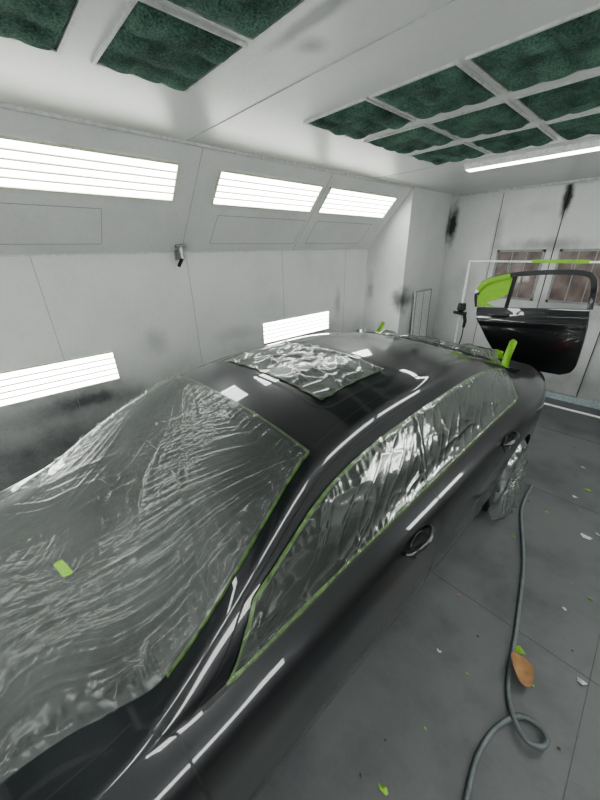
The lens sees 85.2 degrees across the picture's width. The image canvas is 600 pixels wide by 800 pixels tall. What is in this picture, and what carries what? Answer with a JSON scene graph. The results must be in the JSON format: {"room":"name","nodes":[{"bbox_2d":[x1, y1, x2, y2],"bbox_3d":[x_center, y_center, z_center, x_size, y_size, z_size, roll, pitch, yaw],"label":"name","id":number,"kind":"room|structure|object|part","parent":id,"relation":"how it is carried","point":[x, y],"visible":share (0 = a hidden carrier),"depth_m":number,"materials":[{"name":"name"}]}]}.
{"room":"car paint booth","nodes":[
{"label":"car paint booth","id":0,"kind":"room"},
{"bbox_2d":[0,108,452,491],"bbox_3d":[-1.074,-0.735,3.246,9.060,2.860,0.800,-22,32,-38],"label":"wall","id":1,"kind":"structure","parent":0,"point":[76,293],"depth_m":3.13,"materials":[{"name":"paint"}]},
{"bbox_2d":[0,351,120,407],"bbox_3d":[-2.214,-0.149,2.745,1.254,0.279,0.018,-22,32,-38],"label":"wall light fixture","id":2,"kind":"object","parent":1,"relation":"attached to","point":[20,385],"visible":1,"depth_m":2.83,"materials":[{"name":"paint"}]},
{"bbox_2d":[0,134,179,201],"bbox_3d":[-1.455,-1.542,2.211,1.274,0.241,0.223,-22,32,-38],"label":"wall light fixture","id":3,"kind":"object","parent":1,"relation":"attached to","point":[25,164],"visible":1,"depth_m":2.20,"materials":[{"name":"paint"}]},
{"bbox_2d":[174,244,185,266],"bbox_3d":[-1.168,-1.410,3.178,0.124,0.208,0.125,-22,32,-38],"label":"valve","id":4,"kind":"object","parent":1,"relation":"attached to","point":[179,254],"visible":1,"depth_m":3.16,"materials":[{"name":"metal"}]},
{"bbox_2d":[0,149,371,244],"bbox_3d":[-0.524,-1.875,3.215,4.303,0.741,0.682,-22,32,-38],"label":"trim","id":5,"kind":"structure","parent":1,"relation":"attached to","point":[202,149],"depth_m":3.35,"materials":[{"name":"grey metal"}]},
{"bbox_2d":[211,169,323,212],"bbox_3d":[-0.275,-2.022,3.204,1.244,0.241,0.223,-22,32,-38],"label":"wall light fixture","id":6,"kind":"object","parent":1,"relation":"attached to","point":[232,188],"visible":1,"depth_m":3.13,"materials":[{"name":"paint"}]},
{"bbox_2d":[262,310,329,343],"bbox_3d":[-0.019,-1.042,4.593,1.264,0.279,0.018,-22,32,-38],"label":"wall light fixture","id":7,"kind":"object","parent":1,"relation":"attached to","point":[286,328],"visible":1,"depth_m":4.54,"materials":[{"name":"paint"}]},
{"bbox_2d":[0,0,599,196],"bbox_3d":[0.277,-1.413,1.313,8.860,0.040,3.250,-22,32,-38],"label":"trim","id":8,"kind":"structure","parent":1,"relation":"attached to","point":[2,105],"depth_m":2.35,"materials":[{"name":"paint"}]},
{"bbox_2d":[317,187,397,217],"bbox_3d":[0.751,-2.439,4.068,1.314,0.241,0.223,-22,32,-38],"label":"wall light fixture","id":9,"kind":"object","parent":1,"relation":"attached to","point":[338,201],"visible":1,"depth_m":4.01,"materials":[{"name":"paint"}]},
{"bbox_2d":[410,288,431,335],"bbox_3d":[2.024,-1.108,5.565,0.500,1.470,0.074,-22,32,-38],"label":"board","id":10,"kind":"object","parent":1,"relation":"attached to","point":[422,298],"visible":0.64,"depth_m":5.39,"materials":[{"name":"white metal"}]},
{"bbox_2d":[0,0,599,194],"bbox_3d":[0.280,-1.466,1.285,9.160,0.100,4.900,-22,32,-38],"label":"ceiling","id":11,"kind":"structure","parent":0,"point":[321,33],"depth_m":1.57,"materials":[{"name":"paint"}]},
{"bbox_2d":[0,0,310,92],"bbox_3d":[-0.569,-1.064,0.618,1.548,0.043,1.658,-22,32,-38],"label":"filter","id":12,"kind":"object","parent":11,"relation":"in","point":[152,41],"depth_m":1.17,"materials":[{"name":"green fabric"}]},
{"bbox_2d":[303,3,599,164],"bbox_3d":[1.178,-1.795,2.132,1.778,0.043,1.488,-22,32,-38],"label":"filter","id":13,"kind":"object","parent":11,"relation":"in","point":[568,45],"depth_m":1.79,"materials":[{"name":"green fabric"}]},
{"bbox_2d":[464,139,599,171],"bbox_3d":[2.317,-2.028,2.609,0.120,0.058,1.920,-22,32,-38],"label":"strip light","id":14,"kind":"object","parent":11,"relation":"attached to","point":[592,145],"depth_m":2.82,"materials":[{"name":"white plastic"}]},
{"bbox_2d":[255,397,599,799],"bbox_3d":[0.332,1.204,2.513,9.160,0.100,4.900,-22,32,-38],"label":"floor","id":15,"kind":"structure","parent":0,"point":[404,686],"depth_m":1.78,"materials":[{"name":"paint"}]},
{"bbox_2d":[0,321,545,799],"bbox_3d":[0.061,0.408,2.287,5.140,1.546,2.070,-22,32,-38],"label":"car","id":16,"kind":"object","parent":15,"relation":"on","point":[187,588],"visible":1,"depth_m":1.24,"materials":[{"name":"grey paint"}]},
{"bbox_3d":[0.564,0.687,1.515,0.246,0.131,0.067,-22,32,-38],"label":"door handle","id":17,"kind":"part","parent":16,"relation":"part of","materials":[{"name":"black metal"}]},
{"bbox_3d":[1.445,0.304,2.235,0.246,0.137,0.067,-22,32,-38],"label":"door handle","id":18,"kind":"part","parent":16,"relation":"part of","materials":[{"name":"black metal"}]},
{"bbox_2d":[359,447,599,795],"bbox_3d":[1.909,1.163,2.394,3.988,0.010,0.804,-22,32,-38],"label":"debris","id":19,"kind":"object","parent":15,"relation":"on","point":[518,649],"visible":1,"depth_m":1.85,"materials":[{"name":"paper"}]},
{"bbox_2d":[463,484,549,799],"bbox_3d":[1.275,1.400,1.860,0.278,0.056,3.362,17,30,34],"label":"air hose","id":20,"kind":"object","parent":15,"relation":"on","point":[513,717],"visible":1,"depth_m":1.57,"materials":[{"name":"grey rubber"}]},
{"bbox_2d":[432,425,599,799],"bbox_3d":[0.331,1.158,2.492,8.860,0.001,4.600,-22,32,-38],"label":"floor seam","id":21,"kind":"object","parent":15,"relation":"in","point":[537,425],"depth_m":1.77,"materials":[{"name":"grey metal"}]},
{"bbox_2d":[511,652,533,686],"bbox_3d":[1.180,1.423,1.730,0.110,0.048,0.157,12,28,27],"label":"paper scrap","id":22,"kind":"object","parent":15,"relation":"on","point":[524,670],"visible":1,"depth_m":1.74,"materials":[{"name":"orange paper"}]},
{"bbox_2d":[454,260,599,418],"bbox_3d":[2.948,-0.541,3.717,0.700,1.941,2.365,-22,32,-38],"label":"rack","id":23,"kind":"object","parent":15,"relation":"on","point":[500,261],"visible":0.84,"depth_m":3.76,"materials":[{"name":"white metal"}]},
{"bbox_2d":[453,264,468,343],"bbox_3d":[2.104,-0.865,4.449,0.228,1.922,0.111,9,26,20],"label":"gun","id":24,"kind":"object","parent":23,"relation":"hanging from","point":[461,307],"visible":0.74,"depth_m":4.26,"materials":[{"name":"metal"}]},
{"bbox_2d":[474,269,597,374],"bbox_3d":[2.629,-0.936,3.841,0.150,1.128,1.218,-22,32,-38],"label":"door","id":25,"kind":"structure","parent":23,"relation":"attached to","point":[550,340],"depth_m":3.79,"materials":[{"name":"grey paint"}]},
{"bbox_3d":[2.368,-1.344,3.995,0.021,0.399,0.401,-22,32,-38],"label":"masked quarter glass","id":26,"kind":"part","parent":25,"relation":"part of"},
{"bbox_3d":[2.407,-1.036,3.975,0.051,0.038,0.210,-22,32,-38],"label":"handle","id":27,"kind":"part","parent":25,"relation":"part of","materials":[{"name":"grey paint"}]},
{"bbox_3d":[2.668,-0.760,3.915,0.106,0.745,1.160,-22,32,-38],"label":"panel","id":28,"kind":"part","parent":25,"relation":"part of","materials":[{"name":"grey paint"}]},
{"bbox_2d":[432,180,599,401],"bbox_3d":[3.585,-1.465,4.660,0.120,2.840,4.600,-22,32,-38],"label":"wall","id":29,"kind":"structure","parent":0,"point":[473,222],"depth_m":5.19,"materials":[{"name":"paint"}]},
{"bbox_2d":[473,184,571,347],"bbox_3d":[3.178,-1.606,4.923,0.062,2.690,0.778,-22,32,-38],"label":"door","id":30,"kind":"structure","parent":29,"relation":"in","point":[530,220],"depth_m":4.56,"materials":[{"name":"paint"}]},
{"bbox_2d":[494,252,542,297],"bbox_3d":[3.169,-1.845,4.809,0.010,0.620,0.550,-22,32,-38],"label":"window","id":31,"kind":"structure","parent":30,"relation":"attached to","point":[524,285],"depth_m":4.75,"materials":[{"name":"clear glass"}]},
{"bbox_2d":[538,181,599,396],"bbox_3d":[3.704,-1.379,4.408,0.062,2.690,0.778,-22,32,-38],"label":"door","id":32,"kind":"structure","parent":29,"relation":"in","point":[579,230],"depth_m":4.30,"materials":[{"name":"paint"}]},
{"bbox_2d":[549,251,599,302],"bbox_3d":[3.695,-1.618,4.294,0.010,0.620,0.550,-22,32,-38],"label":"window","id":33,"kind":"structure","parent":32,"relation":"attached to","point":[574,288],"depth_m":4.33,"materials":[{"name":"clear glass"}]},
{"bbox_2d":[545,390,599,409],"bbox_3d":[3.780,-0.091,4.955,0.050,0.090,3.920,-22,32,-38],"label":"baseboard","id":34,"kind":"structure","parent":29,"relation":"attached to","point":[567,398],"depth_m":4.73,"materials":[{"name":"grey metal"}]}
]}

